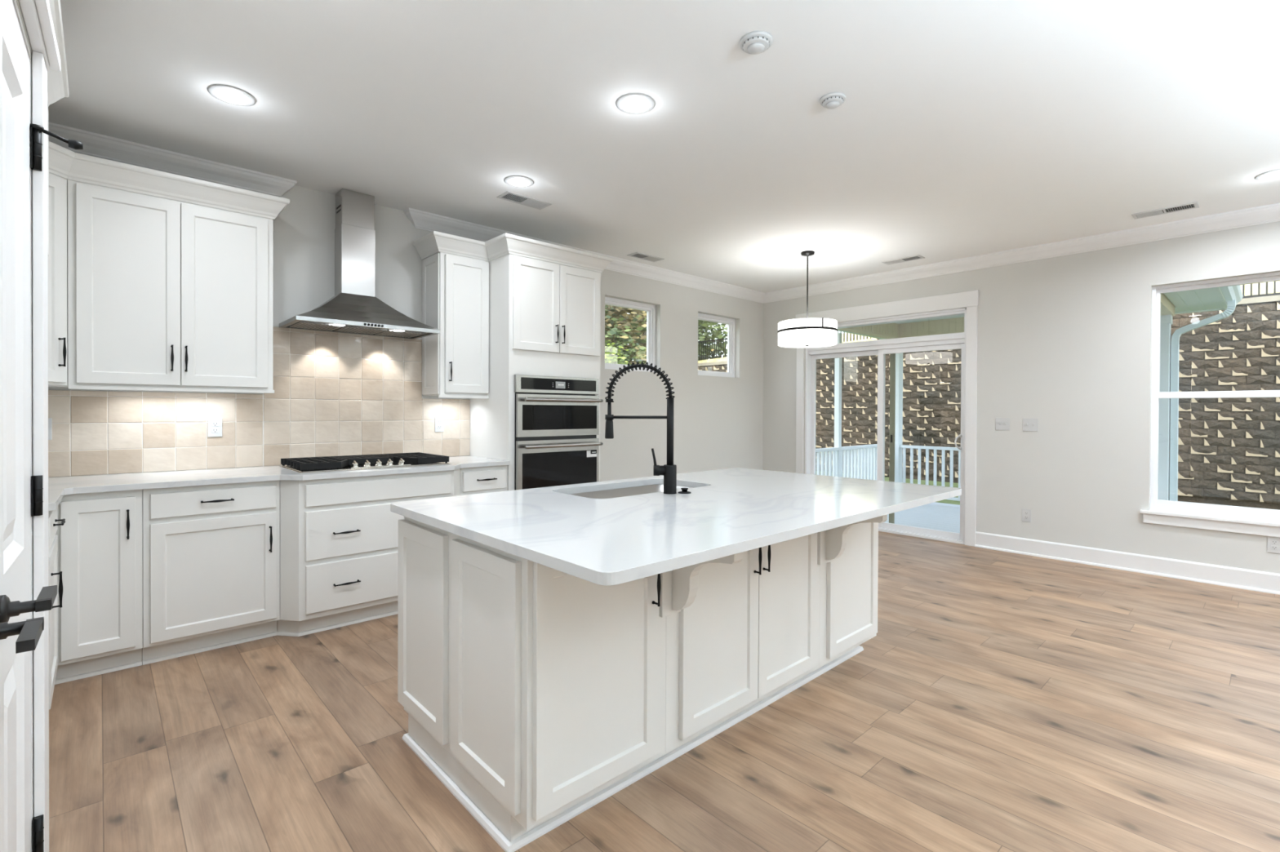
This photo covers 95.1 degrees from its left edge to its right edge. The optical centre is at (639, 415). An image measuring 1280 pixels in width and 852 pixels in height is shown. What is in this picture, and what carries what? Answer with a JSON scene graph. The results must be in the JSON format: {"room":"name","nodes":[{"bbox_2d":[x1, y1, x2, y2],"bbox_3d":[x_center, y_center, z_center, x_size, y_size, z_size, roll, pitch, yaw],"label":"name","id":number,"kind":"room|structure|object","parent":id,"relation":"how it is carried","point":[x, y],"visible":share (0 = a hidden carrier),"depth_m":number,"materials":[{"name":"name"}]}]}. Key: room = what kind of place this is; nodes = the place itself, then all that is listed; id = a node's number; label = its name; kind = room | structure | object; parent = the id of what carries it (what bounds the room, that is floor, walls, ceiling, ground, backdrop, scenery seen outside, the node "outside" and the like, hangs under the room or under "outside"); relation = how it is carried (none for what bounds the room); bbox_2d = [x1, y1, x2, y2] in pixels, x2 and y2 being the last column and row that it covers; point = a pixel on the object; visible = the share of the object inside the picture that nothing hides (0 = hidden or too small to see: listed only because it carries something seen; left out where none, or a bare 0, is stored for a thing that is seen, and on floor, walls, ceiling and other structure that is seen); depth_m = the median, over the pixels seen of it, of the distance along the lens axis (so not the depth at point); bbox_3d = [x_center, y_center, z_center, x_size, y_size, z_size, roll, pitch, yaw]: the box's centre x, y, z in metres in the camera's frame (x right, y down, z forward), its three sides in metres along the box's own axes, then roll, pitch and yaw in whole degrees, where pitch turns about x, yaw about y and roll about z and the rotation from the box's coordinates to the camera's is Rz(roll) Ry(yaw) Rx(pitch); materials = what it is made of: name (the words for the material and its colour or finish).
{"room":"kitchen","nodes":[
{"label":"kitchen","id":0,"kind":"room"},
{"bbox_2d":[16,0,34,817],"bbox_3d":[0.569,-0.087,-1.226,0.623,2.743,6.920,0,0,-43],"label":"wall","id":1,"kind":"structure","parent":0,"point":[17,1],"depth_m":1.31,"materials":[{"name":"paint"}]},
{"bbox_2d":[0,0,83,851],"bbox_3d":[-1.054,0.146,0.906,0.205,2.235,1.226,0,0,-39],"label":"door","id":2,"kind":"structure","parent":1,"relation":"in","point":[24,132],"depth_m":1.20,"materials":[{"name":"paint"}]},
{"bbox_2d":[48,179,763,481],"bbox_3d":[-1.025,-0.134,5.090,7.170,2.743,0.160,0,0,-43],"label":"wall","id":3,"kind":"structure","parent":0,"point":[717,420],"depth_m":5.94,"materials":[{"name":"paint"}]},
{"bbox_2d":[48,141,75,386],"bbox_3d":[-3.009,-0.713,2.669,0.665,1.135,0.694,0,0,-43],"label":"upper cabinet","id":4,"kind":"object","parent":3,"relation":"attached to","point":[60,158],"visible":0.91,"depth_m":2.83,"materials":[{"name":"paint"}]},
{"bbox_2d":[66,152,289,393],"bbox_3d":[-2.560,-0.706,3.297,0.948,1.153,0.380,0,0,-43],"label":"upper cabinet","id":5,"kind":"object","parent":3,"relation":"attached to","point":[170,276],"visible":1,"depth_m":3.14,"materials":[{"name":"paint"}]},
{"bbox_2d":[48,326,470,477],"bbox_3d":[-2.422,-0.120,3.683,2.900,0.890,0.012,0,0,-43],"label":"tile backsplash","id":6,"kind":"structure","parent":3,"relation":"attached to","point":[335,393],"depth_m":3.79,"materials":[{"name":"tile"}]},
{"bbox_2d":[48,417,52,439],"bbox_3d":[-3.104,0.074,3.038,0.072,0.114,0.015,0,0,-43],"label":"light switch","id":7,"kind":"object","parent":6,"relation":"attached to","point":[50,420],"visible":0.17,"depth_m":3.06,"materials":[{"name":"white plastic"}]},
{"bbox_2d":[207,417,222,436],"bbox_3d":[-2.569,0.075,3.537,0.072,0.114,0.007,0,0,-43],"label":"wall outlet","id":8,"kind":"object","parent":6,"relation":"attached to","point":[214,425],"visible":1,"depth_m":3.53,"materials":[{"name":"white plastic"}]},
{"bbox_2d":[211,422,218,426],"bbox_3d":[-2.567,0.055,3.535,0.033,0.027,0.002,0,0,-43],"label":"receptacle","id":9,"kind":"object","parent":8,"relation":"attached to","point":[213,424],"depth_m":3.53,"materials":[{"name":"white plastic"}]},
{"bbox_2d":[211,428,218,432],"bbox_3d":[-2.568,0.094,3.536,0.033,0.027,0.002,0,0,-43],"label":"receptacle","id":10,"kind":"object","parent":8,"relation":"attached to","point":[213,430],"depth_m":3.53,"materials":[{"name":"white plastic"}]},
{"bbox_2d":[435,417,444,431],"bbox_3d":[-1.538,0.073,4.489,0.072,0.114,0.007,0,0,-43],"label":"wall outlet","id":11,"kind":"object","parent":6,"relation":"attached to","point":[439,421],"visible":1,"depth_m":4.49,"materials":[{"name":"white plastic"}]},
{"bbox_2d":[279,188,439,339],"bbox_3d":[-1.846,-1.031,3.891,0.876,0.936,0.452,0,0,-43],"label":"range hood","id":12,"kind":"object","parent":3,"relation":"attached to","point":[354,308],"visible":1,"depth_m":3.91,"materials":[{"name":"metal"}]},
{"bbox_2d":[413,231,488,399],"bbox_3d":[-1.398,-0.704,4.370,0.460,1.161,0.380,0,0,-43],"label":"upper cabinet","id":13,"kind":"object","parent":3,"relation":"attached to","point":[455,278],"visible":0.98,"depth_m":4.29,"materials":[{"name":"paint"}]},
{"bbox_2d":[604,296,655,372],"bbox_3d":[-0.132,-0.800,5.938,0.745,0.710,0.067,0,0,-43],"label":"window","id":14,"kind":"structure","parent":3,"relation":"in","point":[650,308],"depth_m":6.13,"materials":[{"name":"plastic"}]},
{"bbox_2d":[48,122,1279,303],"bbox_3d":[2.082,-1.418,1.714,6.860,0.108,9.002,0,0,-43],"label":"crown molding","id":15,"kind":"structure","parent":3,"relation":"attached to","point":[420,220],"depth_m":4.55,"materials":[{"name":"paint"}]},
{"bbox_2d":[697,312,735,377],"bbox_3d":[0.853,-0.801,6.846,0.746,0.710,0.067,0,0,-43],"label":"window","id":16,"kind":"structure","parent":3,"relation":"in","point":[730,322],"depth_m":7.04,"materials":[{"name":"plastic"}]},
{"bbox_2d":[48,0,1279,293],"bbox_3d":[2.084,-1.547,1.720,7.170,0.150,9.310,0,0,-43],"label":"ceiling","id":17,"kind":"structure","parent":0,"point":[962,128],"depth_m":2.85,"materials":[{"name":"paint"}]},
{"bbox_2d":[207,84,256,106],"bbox_3d":[-1.905,-1.490,2.733,0.188,0.008,0.188,0,0,-43],"label":"recessed light","id":18,"kind":"object","parent":17,"relation":"in","point":[225,93],"visible":1,"depth_m":2.72,"materials":[{"name":"white plastic"}]},
{"bbox_2d":[503,175,533,186],"bbox_3d":[-0.774,-1.492,3.742,0.188,0.008,0.188,0,0,-43],"label":"recessed light","id":19,"kind":"object","parent":17,"relation":"in","point":[513,180],"visible":1,"depth_m":3.73,"materials":[{"name":"white plastic"}]},
{"bbox_2d":[496,191,551,209],"bbox_3d":[-0.805,-1.495,4.082,0.355,0.006,0.150,0,0,-43],"label":"ceiling vent","id":20,"kind":"object","parent":17,"relation":"in","point":[508,196],"visible":1,"depth_m":4.07,"materials":[{"name":"white plastic"}]},
{"bbox_2d":[615,93,655,114],"bbox_3d":[-0.021,-1.483,2.793,0.188,0.008,0.188,0,0,-43],"label":"recessed light","id":21,"kind":"object","parent":17,"relation":"in","point":[633,103],"visible":1,"depth_m":2.78,"materials":[{"name":"white plastic"}]},
{"bbox_2d":[626,252,664,262],"bbox_3d":[0.057,-1.501,5.565,0.355,0.006,0.150,0,0,-43],"label":"ceiling vent","id":22,"kind":"object","parent":17,"relation":"in","point":[637,255],"visible":1,"depth_m":5.55,"materials":[{"name":"white plastic"}]},
{"bbox_2d":[739,30,772,54],"bbox_3d":[0.460,-1.461,2.317,0.128,0.040,0.128,0,0,-43],"label":"smoke detector","id":23,"kind":"object","parent":17,"relation":"attached to","point":[757,42],"visible":1,"depth_m":2.29,"materials":[{"name":"white plastic"}]},
{"bbox_2d":[777,250,837,347],"bbox_3d":[1.541,-1.063,5.385,0.531,0.866,0.531,0,0,-43],"label":"pendant lamp","id":24,"kind":"object","parent":17,"relation":"hanging from","point":[806,332],"visible":1,"depth_m":5.19,"materials":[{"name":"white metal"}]},
{"bbox_2d":[780,342,835,346],"bbox_3d":[1.539,-0.652,5.388,0.500,0.020,0.500,0,0,-43],"label":"diffuser","id":25,"kind":"object","parent":24,"relation":"attached to","point":[782,344],"depth_m":5.36,"materials":[{"name":"white"}]},
{"bbox_2d":[819,92,845,109],"bbox_3d":[0.903,-1.462,2.741,0.116,0.040,0.116,0,0,-43],"label":"smoke detector","id":26,"kind":"object","parent":17,"relation":"attached to","point":[830,100],"visible":1,"depth_m":2.71,"materials":[{"name":"white plastic"}]},
{"bbox_2d":[881,254,924,265],"bbox_3d":[2.530,-1.491,5.630,0.150,0.006,0.355,0,0,-43],"label":"ceiling vent","id":27,"kind":"object","parent":17,"relation":"in","point":[917,256],"visible":1,"depth_m":5.62,"materials":[{"name":"white plastic"}]},
{"bbox_2d":[1131,201,1199,219],"bbox_3d":[3.797,-1.477,4.235,0.150,0.006,0.355,0,0,-43],"label":"ceiling vent","id":28,"kind":"object","parent":17,"relation":"in","point":[1193,205],"visible":1,"depth_m":4.22,"materials":[{"name":"white plastic"}]},
{"bbox_2d":[1254,168,1279,180],"bbox_3d":[3.890,-1.472,3.574,0.188,0.008,0.188,0,0,-43],"label":"recessed light","id":29,"kind":"object","parent":17,"relation":"in","point":[1273,174],"visible":1,"depth_m":3.59,"materials":[{"name":"white plastic"}]},
{"bbox_2d":[48,531,1279,851],"bbox_3d":[2.076,1.331,1.741,7.160,0.120,9.310,0,0,-43],"label":"floor","id":30,"kind":"structure","parent":0,"point":[998,701],"depth_m":2.23,"materials":[{"name":"brown wood"}]},
{"bbox_2d":[48,507,65,710],"bbox_3d":[-2.651,0.807,2.254,0.626,0.884,0.569,0,0,-43],"label":"base cabinet","id":31,"kind":"object","parent":30,"relation":"on","point":[53,573],"visible":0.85,"depth_m":2.43,"materials":[{"name":"paint"}]},
{"bbox_2d":[47,0,69,256],"bbox_3d":[-2.131,-0.008,1.704,0.645,2.525,1.072,0,0,-43],"label":"door frame","id":32,"kind":"structure","parent":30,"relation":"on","point":[57,82],"depth_m":2.12,"materials":[{"name":"paint"}]},
{"bbox_2d":[54,489,142,684],"bbox_3d":[-2.949,0.802,2.769,0.885,0.884,0.652,0,0,-43],"label":"base cabinet","id":33,"kind":"object","parent":30,"relation":"on","point":[100,538],"visible":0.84,"depth_m":2.76,"materials":[{"name":"paint"}]},
{"bbox_2d":[48,455,510,511],"bbox_3d":[-2.024,0.345,3.251,2.900,0.030,1.192,0,0,-43],"label":"countertop","id":34,"kind":"structure","parent":33,"relation":"on","point":[58,486],"depth_m":3.18,"materials":[{"name":"white stone"}]},
{"bbox_2d":[279,452,451,473],"bbox_3d":[-1.769,0.302,3.803,0.894,0.051,0.534,0,0,-43],"label":"gas cooktop","id":35,"kind":"object","parent":34,"relation":"in","point":[343,463],"visible":1,"depth_m":3.69,"materials":[{"name":"metal"}]},
{"bbox_2d":[142,480,279,665],"bbox_3d":[-2.409,0.801,3.268,0.582,0.884,0.652,0,0,-43],"label":"base cabinet","id":36,"kind":"object","parent":30,"relation":"on","point":[211,553],"visible":0.94,"depth_m":3.04,"materials":[{"name":"paint"}]},
{"bbox_2d":[276,468,460,636],"bbox_3d":[-1.768,0.800,3.791,1.088,0.884,0.752,0,0,-43],"label":"base cabinet","id":37,"kind":"object","parent":30,"relation":"on","point":[339,537],"visible":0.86,"depth_m":3.38,"materials":[{"name":"paint"}]},
{"bbox_2d":[460,465,507,495],"bbox_3d":[-1.276,0.799,4.314,0.360,0.884,0.652,0,0,-43],"label":"base cabinet","id":38,"kind":"object","parent":30,"relation":"on","point":[489,479],"visible":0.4,"depth_m":4.09,"materials":[{"name":"paint"}]},
{"bbox_2d":[397,516,666,831],"bbox_3d":[-0.425,0.766,2.142,0.570,0.784,1.007,0,0,-43],"label":"base cabinet","id":39,"kind":"object","parent":30,"relation":"on","point":[547,686],"visible":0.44,"depth_m":1.80,"materials":[{"name":"paint"}]},
{"bbox_2d":[469,232,613,490],"bbox_3d":[-0.818,-0.022,4.708,0.989,2.525,0.680,0,0,-43],"label":"tall cabinet","id":40,"kind":"object","parent":30,"relation":"on","point":[544,298],"visible":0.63,"depth_m":4.41,"materials":[{"name":"paint"}]},
{"bbox_2d":[514,374,603,490],"bbox_3d":[-0.782,0.245,4.670,0.764,1.081,0.634,0,0,-43],"label":"wall oven","id":41,"kind":"object","parent":40,"relation":"in","point":[557,419],"visible":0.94,"depth_m":4.45,"materials":[{"name":"metal"}]},
{"bbox_2d":[402,645,863,851],"bbox_3d":[0.138,1.208,2.696,2.141,0.100,0.800,0,0,-43],"label":"plinth","id":42,"kind":"object","parent":30,"relation":"on","point":[500,824],"visible":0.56,"depth_m":1.97,"materials":[{"name":"paint"}]},
{"bbox_2d":[665,533,819,753],"bbox_3d":[0.152,0.765,2.675,0.999,0.784,1.007,0,0,-43],"label":"base cabinet","id":43,"kind":"object","parent":30,"relation":"on","point":[750,630],"visible":0.3,"depth_m":2.27,"materials":[{"name":"paint"}]},
{"bbox_2d":[390,467,961,586],"bbox_3d":[0.280,0.348,2.522,2.192,0.052,1.332,0,0,-43],"label":"countertop","id":44,"kind":"structure","parent":43,"relation":"on","point":[613,541],"depth_m":2.02,"materials":[{"name":"white stone"}]},
{"bbox_2d":[569,484,693,498],"bbox_3d":[-0.024,0.474,2.761,0.776,0.204,0.416,0,0,-43],"label":"sink","id":45,"kind":"object","parent":44,"relation":"in","point":[628,491],"visible":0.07,"depth_m":2.96,"materials":[{"name":"metal"}]},
{"bbox_2d":[604,361,676,494],"bbox_3d":[0.004,0.053,2.570,0.315,0.579,0.058,0,0,2],"label":"kitchen faucet","id":46,"kind":"object","parent":44,"relation":"on","point":[668,470],"visible":1,"depth_m":2.55,"materials":[{"name":"black metal"}]},
{"bbox_2d":[659,552,742,617],"bbox_3d":[0.193,0.531,1.905,0.092,0.303,0.283,0,0,-43],"label":"corbel","id":47,"kind":"object","parent":43,"relation":"attached to","point":[679,587],"visible":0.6,"depth_m":1.97,"materials":[{"name":"paint"}]},
{"bbox_2d":[818,522,878,667],"bbox_3d":[0.730,0.764,3.208,0.574,0.784,1.007,0,0,-43],"label":"base cabinet","id":48,"kind":"object","parent":30,"relation":"on","point":[848,583],"visible":0.05,"depth_m":2.86,"materials":[{"name":"paint"}]},
{"bbox_2d":[817,514,887,564],"bbox_3d":[0.935,0.530,2.589,0.092,0.303,0.283,0,0,-43],"label":"corbel","id":49,"kind":"object","parent":48,"relation":"attached to","point":[832,543],"visible":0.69,"depth_m":2.65,"materials":[{"name":"paint"}]},
{"bbox_2d":[762,221,1279,573],"bbox_3d":[4.707,-0.104,4.048,0.160,2.743,9.150,0,0,-43],"label":"wall","id":50,"kind":"structure","parent":0,"point":[1064,342],"depth_m":5.02,"materials":[{"name":"paint"}]},
{"bbox_2d":[795,289,978,546],"bbox_3d":[2.586,0.027,6.322,0.182,2.434,1.972,0,0,-43],"label":"door","id":51,"kind":"structure","parent":50,"relation":"in","point":[966,340],"depth_m":6.13,"materials":[{"name":"paint"}]},
{"bbox_2d":[995,417,1009,430],"bbox_3d":[3.344,0.083,5.396,0.015,0.114,0.117,0,0,-43],"label":"light switch","id":52,"kind":"object","parent":50,"relation":"attached to","point":[1002,424],"visible":1,"depth_m":5.40,"materials":[{"name":"white plastic"}]},
{"bbox_2d":[837,293,1174,338],"bbox_3d":[4.057,-1.289,7.076,2.985,0.228,3.320,0,0,-43],"label":"beam","id":53,"kind":"structure","parent":50,"relation":"attached to","point":[888,331],"depth_m":8.66,"materials":[{"name":"paint"}]},
{"bbox_2d":[1022,508,1031,522],"bbox_3d":[3.475,0.902,5.261,0.007,0.114,0.072,0,0,-43],"label":"wall outlet","id":54,"kind":"object","parent":50,"relation":"attached to","point":[1026,513],"visible":1,"depth_m":5.26,"materials":[{"name":"white plastic"}]},
{"bbox_2d":[1022,418,1038,431],"bbox_3d":[3.491,0.089,5.236,0.015,0.114,0.117,0,0,-43],"label":"light switch","id":55,"kind":"object","parent":50,"relation":"attached to","point":[1028,424],"visible":1,"depth_m":5.24,"materials":[{"name":"white plastic"}]},
{"bbox_2d":[974,531,1279,595],"bbox_3d":[3.070,1.209,0.989,6.400,0.143,6.557,0,0,-43],"label":"baseboard","id":56,"kind":"structure","parent":50,"relation":"attached to","point":[1221,575],"depth_m":4.68,"materials":[{"name":"paint"}]},
{"bbox_2d":[1139,510,1279,537],"bbox_3d":[4.672,0.816,3.977,0.090,0.100,1.944,0,0,-43],"label":"window sill","id":57,"kind":"structure","parent":50,"relation":"attached to","point":[1265,528],"depth_m":4.37,"materials":[{"name":"paint"}]},
{"bbox_2d":[1150,271,1279,522],"bbox_3d":[4.746,-0.126,4.035,0.100,1.787,1.840,0,0,-43],"label":"window","id":58,"kind":"structure","parent":50,"relation":"in","point":[1227,511],"depth_m":4.54,"materials":[{"name":"plastic"}]},
{"bbox_2d":[1266,536,1279,553],"bbox_3d":[4.501,0.923,4.150,0.007,0.114,0.072,0,0,-43],"label":"wall outlet","id":59,"kind":"object","parent":50,"relation":"attached to","point":[1273,543],"visible":1,"depth_m":4.15,"materials":[{"name":"white plastic"}]},
{"bbox_2d":[1271,540,1277,544],"bbox_3d":[4.499,0.903,4.149,0.002,0.027,0.033,0,0,-43],"label":"receptacle","id":60,"kind":"object","parent":59,"relation":"attached to","point":[1273,542],"depth_m":4.15,"materials":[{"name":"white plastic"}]},
{"bbox_2d":[1271,546,1277,550],"bbox_3d":[4.499,0.942,4.149,0.002,0.027,0.033,0,0,-43],"label":"receptacle","id":61,"kind":"object","parent":59,"relation":"attached to","point":[1273,548],"depth_m":4.15,"materials":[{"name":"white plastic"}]},
{"label":"outside","id":62,"kind":"structure","parent":0,"visible":0},
{"bbox_2d":[697,280,1279,363],"bbox_3d":[10.402,-3.801,22.299,14.700,5.050,42.000,0,0,-43],"label":"hillside","id":63,"kind":"structure","parent":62,"point":[1270,284],"depth_m":12.18,"materials":[{"name":"green plant"}]},
{"bbox_2d":[605,311,646,364],"bbox_3d":[-1.724,-6.260,27.678,8.921,11.447,10.542,0,0,-16],"label":"tree","id":64,"kind":"object","parent":63,"relation":"on","point":[642,332],"visible":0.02,"depth_m":26.75,"materials":[{"name":"green plant"}]},
{"bbox_2d":[604,310,727,360],"bbox_3d":[1.813,-5.339,24.957,7.792,7.975,7.380,0,0,-43],"label":"tree","id":65,"kind":"object","parent":63,"relation":"on","point":[718,334],"visible":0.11,"depth_m":24.22,"materials":[{"name":"green plant"}]},
{"bbox_2d":[644,280,1279,360],"bbox_3d":[6.882,-2.513,15.575,0.050,1.670,19.925,0,0,-43],"label":"iron fence","id":66,"kind":"object","parent":63,"relation":"on","point":[1274,293],"visible":0.09,"depth_m":16.71,"materials":[{"name":"black metal"}]},
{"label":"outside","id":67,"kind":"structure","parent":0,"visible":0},
{"bbox_2d":[823,471,959,505],"bbox_3d":[-5.888,1.713,7.316,29.020,0.180,42.000,0,0,-43],"label":"lawn","id":68,"kind":"structure","parent":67,"point":[886,478],"depth_m":13.86,"materials":[{"name":"green plant"}]},
{"bbox_2d":[604,306,633,337],"bbox_3d":[-4.505,-3.844,23.032,10.091,13.561,11.718,0,0,14],"label":"tree","id":69,"kind":"object","parent":68,"relation":"on","point":[610,307],"visible":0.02,"depth_m":22.59,"materials":[{"name":"green plant"}]},
{"bbox_2d":[604,305,646,364],"bbox_3d":[-1.943,-3.220,17.163,7.436,10.314,9.011,0,0,-4],"label":"tree","id":70,"kind":"object","parent":68,"relation":"on","point":[615,331],"visible":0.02,"depth_m":17.48,"materials":[{"name":"green plant"}]},
{"bbox_2d":[604,340,646,364],"bbox_3d":[-1.042,-0.196,14.802,2.662,3.688,2.790,0,0,15],"label":"bush","id":71,"kind":"object","parent":68,"relation":"on","point":[614,358],"visible":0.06,"depth_m":15.10,"materials":[{"name":"green plant"}]},
{"bbox_2d":[604,304,714,370],"bbox_3d":[-0.729,-3.579,20.141,7.268,10.303,7.718,0,0,-23],"label":"tree","id":72,"kind":"object","parent":68,"relation":"on","point":[619,310],"visible":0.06,"depth_m":19.02,"materials":[{"name":"green plant"}]},
{"bbox_2d":[697,294,1279,510],"bbox_3d":[6.551,-0.215,15.378,0.460,3.835,20.600,0,0,-43],"label":"wall","id":73,"kind":"structure","parent":68,"relation":"on","point":[1228,448],"depth_m":10.92,"materials":[{"name":"brown brick"}]},
{"bbox_3d":[4.052,1.520,7.222,2.900,0.289,3.780,0,0,-43],"label":"joist","id":74,"kind":"object","parent":68,"relation":"on","visible":0},
{"bbox_2d":[884,502,959,533],"bbox_3d":[4.024,1.359,7.195,3.098,0.030,3.820,0,0,-43],"label":"floor","id":75,"kind":"structure","parent":74,"relation":"on","point":[935,516],"depth_m":7.68,"materials":[{"name":"grey concrete"}]},
{"bbox_2d":[834,332,842,476],"bbox_3d":[2.870,0.071,8.485,0.075,2.520,0.075,0,0,-43],"label":"porch post","id":76,"kind":"object","parent":75,"relation":"on","point":[837,366],"visible":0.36,"depth_m":8.46,"materials":[{"name":"white paint"}]},
{"bbox_2d":[815,444,877,479],"bbox_3d":[2.790,0.857,8.419,2.870,0.774,0.070,0,0,-43],"label":"porch railing","id":77,"kind":"object","parent":76,"relation":"attached to","point":[863,458],"visible":0.3,"depth_m":8.77,"materials":[{"name":"white paint"}]},
{"bbox_2d":[894,353,902,482],"bbox_3d":[4.027,0.072,9.192,0.164,2.520,0.164,0,0,-43],"label":"porch post","id":78,"kind":"object","parent":75,"relation":"on","point":[899,357],"visible":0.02,"depth_m":9.12,"materials":[{"name":"white paint"}]},
{"bbox_2d":[1158,314,1173,500],"bbox_3d":[6.147,0.095,6.896,0.164,2.520,0.164,0,0,-43],"label":"porch post","id":79,"kind":"object","parent":75,"relation":"on","point":[1166,321],"visible":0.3,"depth_m":6.83,"materials":[{"name":"white paint"}]},
{"bbox_2d":[899,444,960,501],"bbox_3d":[5.084,0.868,8.049,0.070,0.774,2.985,0,0,-43],"label":"porch railing","id":80,"kind":"object","parent":79,"relation":"attached to","point":[904,446],"visible":0.19,"depth_m":8.79,"materials":[{"name":"white paint"}]},
{"bbox_3d":[1.335,-4.697,0.690,9.660,6.057,9.760,0,0,-43],"label":"roof","id":81,"kind":"structure","parent":0,"visible":0},
{"bbox_3d":[4.238,-1.610,7.247,3.485,0.390,4.190,0,0,-43],"label":"porch roof","id":82,"kind":"structure","parent":81,"relation":"attached to","visible":0},
{"bbox_2d":[893,315,964,324],"bbox_3d":[4.061,-1.425,7.078,2.995,0.040,3.320,0,0,-43],"label":"ceiling","id":83,"kind":"structure","parent":82,"relation":"attached to","point":[962,316],"depth_m":8.66,"materials":[{"name":"paint"}]},
{"bbox_2d":[837,287,1227,339],"bbox_3d":[4.234,-1.335,7.249,3.480,0.160,4.185,0,0,-43],"label":"eave","id":84,"kind":"object","parent":82,"relation":"attached to","point":[1210,299],"visible":0.27,"depth_m":6.47,"materials":[{"name":"paint"}]},
{"bbox_2d":[1169,284,1243,501],"bbox_3d":[5.548,0.046,5.850,3.480,2.867,0.565,0,0,-43],"label":"rain gutter","id":85,"kind":"object","parent":84,"relation":"attached to","point":[1233,295],"visible":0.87,"depth_m":6.79,"materials":[{"name":"paint"}]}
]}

